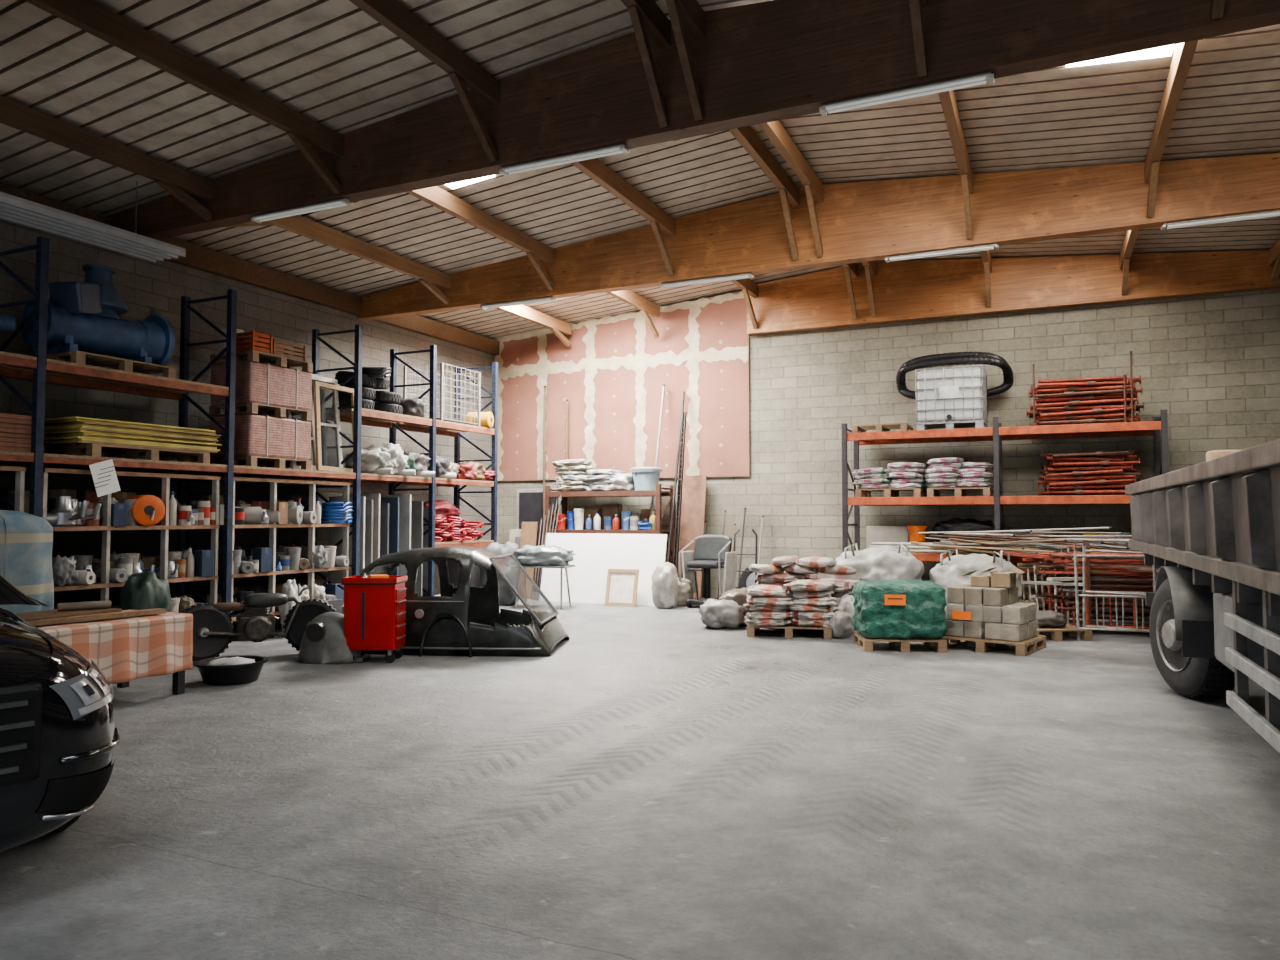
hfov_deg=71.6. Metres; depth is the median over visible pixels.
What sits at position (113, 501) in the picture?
sack
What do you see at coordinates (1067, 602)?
tube
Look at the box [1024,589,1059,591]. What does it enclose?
plank
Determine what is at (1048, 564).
tube
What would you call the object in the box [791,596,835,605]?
bag
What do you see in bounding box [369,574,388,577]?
tool case
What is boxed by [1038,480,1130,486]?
prop
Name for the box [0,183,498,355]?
beam
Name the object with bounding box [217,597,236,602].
cardboard box
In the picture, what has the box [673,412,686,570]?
steel rail
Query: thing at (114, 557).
sack
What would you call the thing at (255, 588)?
cardboard box
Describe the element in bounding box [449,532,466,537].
coil
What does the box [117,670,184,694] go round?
work table
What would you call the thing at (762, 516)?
tool
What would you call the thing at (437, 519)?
coil
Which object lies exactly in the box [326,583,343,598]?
cardboard box
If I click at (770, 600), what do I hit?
bag
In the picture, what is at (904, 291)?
beam
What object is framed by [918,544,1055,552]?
pipe
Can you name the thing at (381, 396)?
tyre
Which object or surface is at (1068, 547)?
batten
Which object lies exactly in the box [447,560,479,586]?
cardboard box
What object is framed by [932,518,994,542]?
heap
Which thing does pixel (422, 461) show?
sack
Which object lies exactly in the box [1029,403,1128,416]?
prop
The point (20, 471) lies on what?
shelving unit
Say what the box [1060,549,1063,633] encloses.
batten
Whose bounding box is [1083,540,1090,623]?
tube stillage
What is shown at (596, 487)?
bag
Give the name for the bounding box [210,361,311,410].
pack
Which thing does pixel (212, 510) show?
paint can
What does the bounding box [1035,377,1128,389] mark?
prop
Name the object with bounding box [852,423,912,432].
wooden pallet
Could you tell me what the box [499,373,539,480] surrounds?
sheet
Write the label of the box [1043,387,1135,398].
prop
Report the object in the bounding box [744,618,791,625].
bag
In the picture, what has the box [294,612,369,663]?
mudguard
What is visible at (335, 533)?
sheet
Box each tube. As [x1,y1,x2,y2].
[1035,570,1156,577]
[1036,552,1100,554]
[1036,564,1151,568]
[1036,570,1151,574]
[1037,593,1144,602]
[1039,585,1053,588]
[1039,608,1149,615]
[1041,569,1132,570]
[1041,599,1144,603]
[1043,558,1134,561]
[1043,571,1157,574]
[1044,597,1114,601]
[1045,605,1150,607]
[1048,564,1148,565]
[1049,553,1143,559]
[1050,576,1156,578]
[1051,605,1132,609]
[1053,559,1143,563]
[1056,606,1150,610]
[1057,587,1074,591]
[1059,587,1152,589]
[1059,610,1149,616]
[1060,588,1144,593]
[1062,594,1144,598]
[1063,563,1144,564]
[1063,576,1152,582]
[1065,565,1148,569]
[1065,581,1152,583]
[1065,600,1150,606]
[1065,612,1149,619]
[1065,619,1148,626]
[1066,618,1148,623]
[1069,586,1143,588]
[1071,584,1152,587]
[1072,578,1156,581]
[1073,582,1152,584]
[1078,588,1153,591]
[1080,617,1145,620]
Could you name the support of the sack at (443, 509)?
on the coil at (437, 519)
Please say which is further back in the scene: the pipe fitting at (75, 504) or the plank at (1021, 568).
the plank at (1021, 568)
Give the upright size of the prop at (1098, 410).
0.178 m
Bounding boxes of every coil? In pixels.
[218,564,221,576]
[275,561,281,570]
[321,502,353,523]
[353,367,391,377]
[435,517,446,522]
[435,522,453,527]
[435,528,447,532]
[435,532,453,537]
[435,536,446,541]
[440,536,464,542]
[446,527,465,532]
[447,516,464,522]
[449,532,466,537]
[450,521,466,526]
[460,527,476,532]
[463,536,476,540]
[464,521,483,527]
[466,531,482,536]
[638,520,652,529]
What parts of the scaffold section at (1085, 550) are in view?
rail, rail, rail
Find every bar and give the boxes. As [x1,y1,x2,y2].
[532,518,541,599]
[535,513,545,599]
[537,508,549,599]
[549,503,553,532]
[552,498,557,532]
[554,493,561,532]
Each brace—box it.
[861,261,876,317]
[909,0,928,76]
[938,90,972,238]
[980,250,991,306]
[1120,229,1138,294]
[1144,36,1215,216]
[1210,0,1224,19]
[1268,238,1279,281]
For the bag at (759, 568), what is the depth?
12.60 m
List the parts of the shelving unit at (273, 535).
shelf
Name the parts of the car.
cabin glass, bumper trim, len bulb, len bulb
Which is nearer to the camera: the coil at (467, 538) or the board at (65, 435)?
the board at (65, 435)
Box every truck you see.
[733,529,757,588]
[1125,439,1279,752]
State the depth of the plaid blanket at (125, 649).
7.54 m
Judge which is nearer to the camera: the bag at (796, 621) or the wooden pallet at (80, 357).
the wooden pallet at (80, 357)
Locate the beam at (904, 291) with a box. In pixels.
[747,250,1279,334]
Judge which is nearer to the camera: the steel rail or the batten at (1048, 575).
the batten at (1048, 575)
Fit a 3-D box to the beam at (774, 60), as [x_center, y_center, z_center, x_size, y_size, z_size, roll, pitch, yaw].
[0.502,-3.700,8.098,16.150,1.050,0.200,-1,-3,25]
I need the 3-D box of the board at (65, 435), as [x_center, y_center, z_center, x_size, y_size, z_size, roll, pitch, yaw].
[-6.053,-0.446,10.599,0.750,0.022,1.750,-1,-3,24]
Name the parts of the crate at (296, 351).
corner post, corner post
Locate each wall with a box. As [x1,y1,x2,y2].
[0,183,494,596]
[497,289,1279,613]
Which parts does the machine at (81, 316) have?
motor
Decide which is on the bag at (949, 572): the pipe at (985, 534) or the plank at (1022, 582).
the plank at (1022, 582)
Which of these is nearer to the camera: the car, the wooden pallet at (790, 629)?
the car
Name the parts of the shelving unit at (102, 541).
shelf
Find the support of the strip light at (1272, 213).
attached to the beam at (864, 221)
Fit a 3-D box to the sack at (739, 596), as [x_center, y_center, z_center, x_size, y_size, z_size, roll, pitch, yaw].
[1.621,1.906,13.617,0.915,0.494,0.604,1,-3,-27]
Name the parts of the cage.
corner post, corner post, corner post, plate, corner post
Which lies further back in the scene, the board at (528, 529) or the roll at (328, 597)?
the board at (528, 529)
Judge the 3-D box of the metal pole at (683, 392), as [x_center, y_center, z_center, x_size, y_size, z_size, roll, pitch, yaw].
[0.653,0.270,16.806,0.055,4.033,1.003,-1,-3,26]
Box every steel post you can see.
[1032,364,1034,425]
[1123,375,1126,421]
[1130,351,1133,421]
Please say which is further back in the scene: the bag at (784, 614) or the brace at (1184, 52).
the bag at (784, 614)
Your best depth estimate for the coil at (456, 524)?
15.75 m
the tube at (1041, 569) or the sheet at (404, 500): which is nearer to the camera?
the tube at (1041, 569)
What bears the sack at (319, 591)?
on the shelving unit at (273, 535)
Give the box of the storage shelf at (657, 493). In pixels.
[545,484,674,563]
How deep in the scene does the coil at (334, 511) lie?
13.06 m
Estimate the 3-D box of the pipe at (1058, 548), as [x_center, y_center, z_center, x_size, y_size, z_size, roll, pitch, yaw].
[6.707,1.032,12.954,1.703,0.112,0.045,-1,-3,31]
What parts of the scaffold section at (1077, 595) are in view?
rail, rail, rail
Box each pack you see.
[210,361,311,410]
[210,414,310,459]
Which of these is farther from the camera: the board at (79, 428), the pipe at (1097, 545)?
the pipe at (1097, 545)
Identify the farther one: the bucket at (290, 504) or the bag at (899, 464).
the bag at (899, 464)
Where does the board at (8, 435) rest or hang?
on the board at (2, 439)
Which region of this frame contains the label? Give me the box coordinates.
[952,611,970,619]
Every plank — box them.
[932,542,1042,553]
[949,538,1047,552]
[975,540,993,542]
[998,551,1064,559]
[1016,567,1064,569]
[1017,562,1063,565]
[1019,600,1059,603]
[1021,581,1082,585]
[1022,558,1071,560]
[1023,576,1125,584]
[1024,584,1066,589]
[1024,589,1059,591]
[1026,595,1144,601]
[1047,576,1119,580]
[1056,563,1158,571]
[1063,610,1149,612]
[1078,569,1127,573]
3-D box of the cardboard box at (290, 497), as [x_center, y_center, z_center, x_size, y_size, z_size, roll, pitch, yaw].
[-5.120,0.438,13.087,0.222,0.415,0.280,-1,-3,25]
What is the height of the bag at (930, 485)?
0.108 m
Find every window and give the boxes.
[444,175,494,188]
[1066,44,1173,66]
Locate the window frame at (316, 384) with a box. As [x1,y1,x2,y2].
[286,374,353,471]
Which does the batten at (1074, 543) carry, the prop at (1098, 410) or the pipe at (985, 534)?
the pipe at (985, 534)
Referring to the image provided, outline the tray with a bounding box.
[341,575,407,584]
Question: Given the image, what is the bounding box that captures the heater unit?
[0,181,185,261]
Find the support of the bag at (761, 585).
on the bag
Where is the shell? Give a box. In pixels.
[360,546,569,656]
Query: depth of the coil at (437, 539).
15.25 m
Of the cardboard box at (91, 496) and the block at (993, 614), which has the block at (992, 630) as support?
the block at (993, 614)
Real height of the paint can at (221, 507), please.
0.260 m
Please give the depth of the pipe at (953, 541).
13.66 m
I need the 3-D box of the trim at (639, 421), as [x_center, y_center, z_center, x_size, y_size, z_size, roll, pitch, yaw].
[-0.008,-1.716,17.865,0.360,3.355,0.001,-1,-3,25]
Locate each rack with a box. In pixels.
[0,236,497,613]
[841,410,1168,562]
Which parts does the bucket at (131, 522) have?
lid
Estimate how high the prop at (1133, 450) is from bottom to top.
0.144 m
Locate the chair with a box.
[678,534,737,607]
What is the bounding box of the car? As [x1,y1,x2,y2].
[0,574,119,851]
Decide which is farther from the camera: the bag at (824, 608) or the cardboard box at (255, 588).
the cardboard box at (255, 588)
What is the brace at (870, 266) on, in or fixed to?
attached to the beam at (904, 291)
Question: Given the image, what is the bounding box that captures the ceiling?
[0,0,1279,339]
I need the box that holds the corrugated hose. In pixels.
[896,352,1013,399]
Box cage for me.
[403,363,480,425]
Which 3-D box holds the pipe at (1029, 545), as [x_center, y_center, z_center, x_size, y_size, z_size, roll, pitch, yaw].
[6.767,1.038,13.020,2.196,0.209,0.035,-1,-3,22]
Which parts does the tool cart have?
hanging rod, panel, drawer, drawer, drawer, drawer, drawer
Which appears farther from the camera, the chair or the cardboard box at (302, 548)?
the chair
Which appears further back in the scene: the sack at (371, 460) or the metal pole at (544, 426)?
the metal pole at (544, 426)
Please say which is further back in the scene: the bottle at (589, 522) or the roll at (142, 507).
the bottle at (589, 522)
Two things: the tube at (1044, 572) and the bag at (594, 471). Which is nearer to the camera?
the tube at (1044, 572)
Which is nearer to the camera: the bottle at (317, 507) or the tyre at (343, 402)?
the bottle at (317, 507)
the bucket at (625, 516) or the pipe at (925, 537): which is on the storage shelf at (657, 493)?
the bucket at (625, 516)
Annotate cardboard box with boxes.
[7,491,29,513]
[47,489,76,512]
[54,601,70,608]
[76,490,102,502]
[92,558,100,562]
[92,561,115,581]
[111,492,135,502]
[111,504,127,525]
[141,557,159,569]
[194,550,213,576]
[195,593,221,603]
[197,495,223,507]
[217,586,243,594]
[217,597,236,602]
[218,552,221,565]
[244,585,266,593]
[245,501,267,509]
[245,549,252,558]
[252,547,271,572]
[260,500,285,501]
[268,502,287,523]
[275,584,282,592]
[276,552,284,560]
[280,495,305,501]
[288,546,304,557]
[296,579,320,585]
[322,548,331,567]
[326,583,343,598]
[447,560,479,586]
[583,509,601,529]
[602,504,621,529]
[621,514,640,529]
[641,509,655,520]
[866,526,908,548]
[962,570,996,586]
[982,567,1024,587]
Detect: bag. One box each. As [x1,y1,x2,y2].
[552,459,591,466]
[552,480,586,485]
[552,485,586,491]
[554,464,594,470]
[555,470,587,475]
[555,474,589,480]
[582,474,615,480]
[583,485,614,490]
[584,480,611,485]
[585,469,624,474]
[742,603,789,610]
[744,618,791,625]
[746,587,788,597]
[746,596,793,605]
[746,610,794,618]
[747,584,782,589]
[749,564,784,573]
[754,572,806,582]
[755,582,790,585]
[772,555,798,565]
[782,565,817,573]
[782,582,832,590]
[784,571,816,579]
[786,590,830,598]
[788,604,834,612]
[790,618,829,626]
[791,579,837,586]
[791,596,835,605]
[791,611,834,619]
[795,556,835,567]
[817,565,857,574]
[818,578,858,586]
[831,543,923,580]
[831,581,854,591]
[831,589,852,597]
[853,468,889,473]
[853,478,889,484]
[854,474,887,478]
[856,483,889,488]
[886,468,925,473]
[886,472,923,478]
[886,483,923,488]
[887,462,925,467]
[887,478,924,483]
[924,467,959,473]
[924,473,958,478]
[925,478,958,482]
[925,483,956,487]
[927,457,963,464]
[927,463,960,468]
[929,549,1022,623]
[954,482,991,487]
[956,477,991,482]
[957,468,991,473]
[959,462,993,468]
[959,472,993,477]
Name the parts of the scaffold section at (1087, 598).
rail, rail, rail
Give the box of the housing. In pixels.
[0,314,15,332]
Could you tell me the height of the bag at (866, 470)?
0.118 m
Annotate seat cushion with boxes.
[687,560,724,568]
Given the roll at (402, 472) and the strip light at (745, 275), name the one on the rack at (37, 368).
the roll at (402, 472)
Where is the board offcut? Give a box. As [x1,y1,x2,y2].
[324,599,342,613]
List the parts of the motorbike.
fuel tank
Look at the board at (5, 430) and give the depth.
9.03 m
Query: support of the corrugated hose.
on the tank
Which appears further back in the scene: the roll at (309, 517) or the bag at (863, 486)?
the bag at (863, 486)
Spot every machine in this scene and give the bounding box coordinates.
[21,264,174,365]
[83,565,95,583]
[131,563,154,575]
[138,510,154,525]
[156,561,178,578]
[187,508,194,524]
[261,509,268,523]
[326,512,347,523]
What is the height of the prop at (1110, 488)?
0.137 m
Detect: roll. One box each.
[56,600,111,610]
[74,570,94,584]
[95,568,127,582]
[125,495,164,525]
[235,506,262,524]
[240,561,254,573]
[266,510,278,523]
[267,506,302,523]
[299,558,309,569]
[303,511,316,523]
[325,594,336,599]
[335,556,348,566]
[376,468,392,473]
[395,470,415,475]
[417,471,434,476]
[437,473,456,477]
[466,412,493,427]
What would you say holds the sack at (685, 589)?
on the floor
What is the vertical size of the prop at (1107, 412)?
0.158 m
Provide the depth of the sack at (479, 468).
16.33 m
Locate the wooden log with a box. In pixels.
[1206,450,1239,460]
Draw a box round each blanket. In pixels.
[0,510,53,613]
[34,610,192,683]
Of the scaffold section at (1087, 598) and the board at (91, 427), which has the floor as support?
the scaffold section at (1087, 598)
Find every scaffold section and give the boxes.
[1074,551,1155,639]
[1083,546,1148,629]
[1086,552,1148,628]
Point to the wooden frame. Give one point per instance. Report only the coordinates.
(622, 584)
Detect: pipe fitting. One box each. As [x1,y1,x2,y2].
[45,496,88,526]
[71,499,101,525]
[79,502,102,525]
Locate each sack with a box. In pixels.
[52,555,77,586]
[96,497,120,525]
[110,551,128,567]
[119,571,170,611]
[157,497,179,524]
[173,595,195,612]
[176,549,194,568]
[221,546,246,563]
[235,500,250,506]
[276,545,288,553]
[279,578,300,636]
[297,585,309,601]
[301,497,322,516]
[303,545,327,567]
[307,584,325,599]
[345,448,393,474]
[366,443,407,474]
[399,398,424,417]
[403,450,430,475]
[403,454,418,472]
[423,500,460,517]
[427,454,450,477]
[446,461,459,478]
[451,463,474,479]
[457,461,485,479]
[478,541,521,605]
[481,470,497,480]
[513,545,575,565]
[608,473,634,490]
[651,562,677,608]
[677,578,693,606]
[698,599,744,628]
[718,587,747,615]
[828,610,853,637]
[833,594,857,630]
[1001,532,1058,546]
[1034,610,1066,627]
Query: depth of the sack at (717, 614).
12.51 m
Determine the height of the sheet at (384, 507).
1.800 m
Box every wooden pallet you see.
[46,351,175,378]
[47,444,209,463]
[209,402,311,420]
[210,350,312,372]
[210,456,311,469]
[747,624,831,638]
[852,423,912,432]
[854,631,946,652]
[855,488,926,496]
[927,487,992,496]
[942,634,1045,655]
[1037,624,1092,640]
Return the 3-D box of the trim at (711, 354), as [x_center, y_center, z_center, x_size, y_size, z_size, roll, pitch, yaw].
[-0.543,-2.377,18.139,5.750,0.402,0.001,-1,-3,25]
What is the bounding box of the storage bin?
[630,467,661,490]
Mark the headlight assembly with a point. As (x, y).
(316, 631)
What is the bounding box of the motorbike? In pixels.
[180,584,336,661]
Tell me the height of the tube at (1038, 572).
0.060 m
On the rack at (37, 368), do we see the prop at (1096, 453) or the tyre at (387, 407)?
the tyre at (387, 407)
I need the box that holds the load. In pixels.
[852,579,946,638]
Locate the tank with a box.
[915,365,986,429]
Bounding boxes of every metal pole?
[542,386,545,569]
[565,400,567,459]
[649,384,664,522]
[667,391,684,561]
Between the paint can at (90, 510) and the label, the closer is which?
the paint can at (90, 510)
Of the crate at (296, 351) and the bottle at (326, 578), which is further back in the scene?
the bottle at (326, 578)
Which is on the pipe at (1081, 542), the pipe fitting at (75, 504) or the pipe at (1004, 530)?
the pipe at (1004, 530)
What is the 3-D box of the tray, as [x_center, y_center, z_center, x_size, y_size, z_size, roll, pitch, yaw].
[-2.940,1.110,9.851,0.727,0.070,0.646,-1,-3,25]
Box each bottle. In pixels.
[138,555,143,569]
[169,491,176,524]
[186,548,194,576]
[297,498,302,523]
[315,498,320,523]
[323,577,327,592]
[586,514,592,529]
[594,511,600,529]
[612,514,619,529]
[643,514,649,522]
[650,511,655,529]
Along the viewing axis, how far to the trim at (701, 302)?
18.05 m
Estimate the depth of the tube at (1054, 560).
12.01 m
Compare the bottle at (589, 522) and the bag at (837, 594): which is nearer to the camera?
the bag at (837, 594)
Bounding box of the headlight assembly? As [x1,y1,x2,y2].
[306,622,325,641]
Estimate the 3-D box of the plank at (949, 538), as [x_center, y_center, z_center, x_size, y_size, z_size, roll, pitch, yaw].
[5.492,1.002,13.621,0.100,0.190,1.567,2,-3,-42]
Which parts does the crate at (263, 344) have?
corner post, corner post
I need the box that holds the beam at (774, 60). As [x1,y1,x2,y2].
[107,0,1279,239]
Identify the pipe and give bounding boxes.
[869,545,981,549]
[872,542,953,545]
[902,549,993,553]
[911,541,1006,560]
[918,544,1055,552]
[919,530,1031,533]
[924,537,1073,552]
[930,534,1017,542]
[936,547,1033,557]
[944,533,1015,535]
[950,539,1017,547]
[953,541,1010,551]
[954,534,1082,543]
[957,542,1103,545]
[964,546,1024,548]
[985,534,1139,551]
[986,527,1111,532]
[991,539,1066,542]
[1007,535,1132,538]
[1016,545,1082,547]
[1018,537,1129,549]
[1029,531,1122,533]
[1029,545,1073,547]
[1030,533,1128,546]
[1030,535,1131,536]
[1036,546,1115,550]
[1042,538,1128,541]
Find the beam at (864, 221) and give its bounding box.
[357,153,1279,320]
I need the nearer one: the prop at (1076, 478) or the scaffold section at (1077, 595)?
the scaffold section at (1077, 595)
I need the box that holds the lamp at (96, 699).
[78,679,113,714]
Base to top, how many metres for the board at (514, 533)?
1.340 m
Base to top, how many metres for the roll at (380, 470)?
0.100 m
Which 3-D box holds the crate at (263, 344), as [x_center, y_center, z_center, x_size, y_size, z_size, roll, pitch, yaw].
[-5.230,-1.834,11.937,0.430,0.260,0.330,-1,-3,25]
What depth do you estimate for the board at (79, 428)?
10.14 m
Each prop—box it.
[1028,389,1049,396]
[1029,388,1133,397]
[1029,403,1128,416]
[1030,396,1133,407]
[1032,377,1135,393]
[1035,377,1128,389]
[1035,393,1126,401]
[1035,402,1126,410]
[1035,402,1129,407]
[1035,410,1119,415]
[1036,383,1133,394]
[1036,395,1137,406]
[1036,416,1137,425]
[1037,413,1123,422]
[1038,375,1139,383]
[1038,378,1127,386]
[1038,474,1128,480]
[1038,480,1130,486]
[1038,488,1124,495]
[1039,373,1126,382]
[1039,392,1137,402]
[1039,418,1123,425]
[1039,466,1109,472]
[1040,392,1130,398]
[1040,404,1135,418]
[1041,408,1139,417]
[1041,450,1126,458]
[1042,402,1143,410]
[1042,414,1138,420]
[1042,494,1123,494]
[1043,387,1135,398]
[1044,465,1134,471]
[1044,474,1135,481]
[1045,469,1138,476]
[1046,383,1134,393]
[1046,467,1122,475]
[1047,454,1123,461]
[1047,482,1125,491]
[1048,464,1132,470]
[1048,477,1135,487]
[1049,460,1130,466]
[1049,489,1124,495]
[1050,478,1139,486]
[1051,452,1137,466]
[1052,448,1130,458]
[1053,458,1139,467]
[1054,482,1134,490]
[1055,489,1111,494]
[1078,450,1133,457]
[1096,488,1124,489]
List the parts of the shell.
belt moulding, windscreen frame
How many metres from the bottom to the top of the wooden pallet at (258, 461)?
0.142 m
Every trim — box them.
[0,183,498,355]
[495,343,503,480]
[496,291,743,342]
[498,346,747,379]
[517,488,561,528]
[536,334,548,479]
[582,326,597,467]
[632,312,647,466]
[685,301,701,475]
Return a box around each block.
[947,585,971,603]
[947,603,966,620]
[947,620,966,636]
[964,586,989,604]
[964,621,985,638]
[966,604,983,621]
[983,587,1007,605]
[983,604,1007,622]
[985,622,1003,639]
[1001,623,1027,641]
[1002,605,1028,624]
[1008,586,1017,603]
[1012,602,1035,620]
[1027,620,1037,638]
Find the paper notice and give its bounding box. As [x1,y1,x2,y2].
[89,459,119,496]
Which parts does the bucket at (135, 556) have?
lid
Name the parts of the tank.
label plate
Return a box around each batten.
[28,608,165,625]
[1021,574,1025,602]
[1026,566,1031,602]
[1033,566,1038,632]
[1040,561,1044,610]
[1047,568,1050,634]
[1054,568,1056,611]
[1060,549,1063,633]
[1067,546,1069,633]
[1073,543,1075,625]
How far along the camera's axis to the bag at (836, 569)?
12.36 m
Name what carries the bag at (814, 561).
on the bag at (795, 569)
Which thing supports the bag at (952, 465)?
on the bag at (947, 469)
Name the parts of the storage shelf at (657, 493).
post, post, post, post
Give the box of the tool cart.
[337,575,407,662]
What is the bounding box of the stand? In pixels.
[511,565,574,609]
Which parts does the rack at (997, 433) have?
post, post, post, post, post, post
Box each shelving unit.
[0,466,25,511]
[0,468,219,604]
[188,477,350,630]
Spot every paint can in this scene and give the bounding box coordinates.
[84,503,99,525]
[117,557,132,581]
[172,559,185,577]
[177,506,190,524]
[192,509,197,524]
[194,508,203,524]
[197,501,209,524]
[210,508,215,524]
[219,504,223,524]
[235,508,244,524]
[247,560,258,572]
[278,555,289,570]
[604,516,612,529]
[630,516,638,529]
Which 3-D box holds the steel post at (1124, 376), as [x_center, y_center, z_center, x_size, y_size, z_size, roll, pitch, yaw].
[7.239,-1.212,13.239,0.031,0.714,0.032,-1,-3,25]
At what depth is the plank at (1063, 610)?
12.05 m
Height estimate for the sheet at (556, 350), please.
0.894 m
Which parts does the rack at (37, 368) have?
post, post, post, post, post, post, post, post, post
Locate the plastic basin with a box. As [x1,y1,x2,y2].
[193,655,267,684]
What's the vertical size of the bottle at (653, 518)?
0.360 m
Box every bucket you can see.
[73,555,92,569]
[120,499,137,525]
[121,553,139,562]
[168,551,182,560]
[171,598,179,612]
[185,500,196,508]
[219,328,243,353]
[232,550,241,573]
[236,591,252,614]
[285,547,300,569]
[287,502,295,523]
[323,546,336,566]
[556,514,566,529]
[566,511,574,529]
[573,509,583,529]
[621,511,631,529]
[907,526,926,541]
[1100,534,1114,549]
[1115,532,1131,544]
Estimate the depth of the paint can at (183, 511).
10.75 m
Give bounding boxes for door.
[519,492,557,591]
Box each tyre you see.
[332,398,374,409]
[335,371,376,388]
[338,387,375,399]
[349,378,389,388]
[372,390,400,404]
[375,403,402,413]
[739,566,763,587]
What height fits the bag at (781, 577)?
0.147 m
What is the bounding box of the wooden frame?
[605,569,638,606]
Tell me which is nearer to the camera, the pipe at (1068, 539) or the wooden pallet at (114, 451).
the wooden pallet at (114, 451)
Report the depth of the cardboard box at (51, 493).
9.90 m
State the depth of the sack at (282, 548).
12.47 m
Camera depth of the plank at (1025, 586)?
12.95 m
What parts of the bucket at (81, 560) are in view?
lid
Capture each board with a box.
[0,413,31,420]
[0,418,31,424]
[0,423,31,429]
[0,427,30,434]
[0,432,30,438]
[0,437,30,443]
[0,442,30,447]
[0,446,30,451]
[14,608,121,621]
[44,419,215,433]
[44,421,220,436]
[44,424,218,438]
[44,426,216,439]
[44,427,217,441]
[44,430,215,443]
[44,432,221,445]
[44,435,216,446]
[44,436,216,448]
[44,439,219,450]
[44,440,217,452]
[45,416,215,431]
[509,529,520,542]
[515,537,520,548]
[520,522,537,598]
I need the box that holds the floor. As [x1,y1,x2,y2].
[0,592,1279,959]
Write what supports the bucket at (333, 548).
on the shelving unit at (273, 535)
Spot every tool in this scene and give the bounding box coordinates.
[717,510,725,597]
[732,523,735,551]
[738,508,745,586]
[758,516,763,563]
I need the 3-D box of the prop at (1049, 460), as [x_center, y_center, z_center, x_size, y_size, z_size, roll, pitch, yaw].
[6.888,-0.247,13.601,1.108,0.163,0.133,-1,-3,22]
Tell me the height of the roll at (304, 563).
0.160 m
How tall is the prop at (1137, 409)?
0.148 m
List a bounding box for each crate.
[236,330,272,353]
[255,339,305,360]
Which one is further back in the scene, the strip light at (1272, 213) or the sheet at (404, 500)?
the sheet at (404, 500)
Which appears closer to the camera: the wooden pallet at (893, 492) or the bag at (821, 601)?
the bag at (821, 601)
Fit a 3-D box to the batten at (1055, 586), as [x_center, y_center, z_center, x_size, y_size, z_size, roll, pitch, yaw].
[5.814,1.576,12.409,0.037,1.076,1.026,-1,-3,25]
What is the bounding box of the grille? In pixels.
[0,681,42,786]
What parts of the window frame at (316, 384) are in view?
window frame, window frame, window frame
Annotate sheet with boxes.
[328,496,365,583]
[350,494,380,560]
[365,500,373,566]
[380,497,398,574]
[380,503,388,556]
[381,495,410,574]
[411,501,422,595]
[422,507,428,594]
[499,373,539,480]
[500,336,539,367]
[539,533,666,605]
[545,325,587,363]
[545,369,587,479]
[592,365,636,473]
[594,318,636,358]
[643,360,690,477]
[644,308,689,354]
[677,475,706,598]
[695,292,748,351]
[696,353,749,476]
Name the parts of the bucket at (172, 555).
lid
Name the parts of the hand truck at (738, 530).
rail, rail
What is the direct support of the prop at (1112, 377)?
on the prop at (1088, 383)
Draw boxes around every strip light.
[251,198,352,222]
[480,296,556,309]
[499,144,629,175]
[659,273,753,288]
[819,72,993,115]
[885,243,998,262]
[1161,209,1279,229]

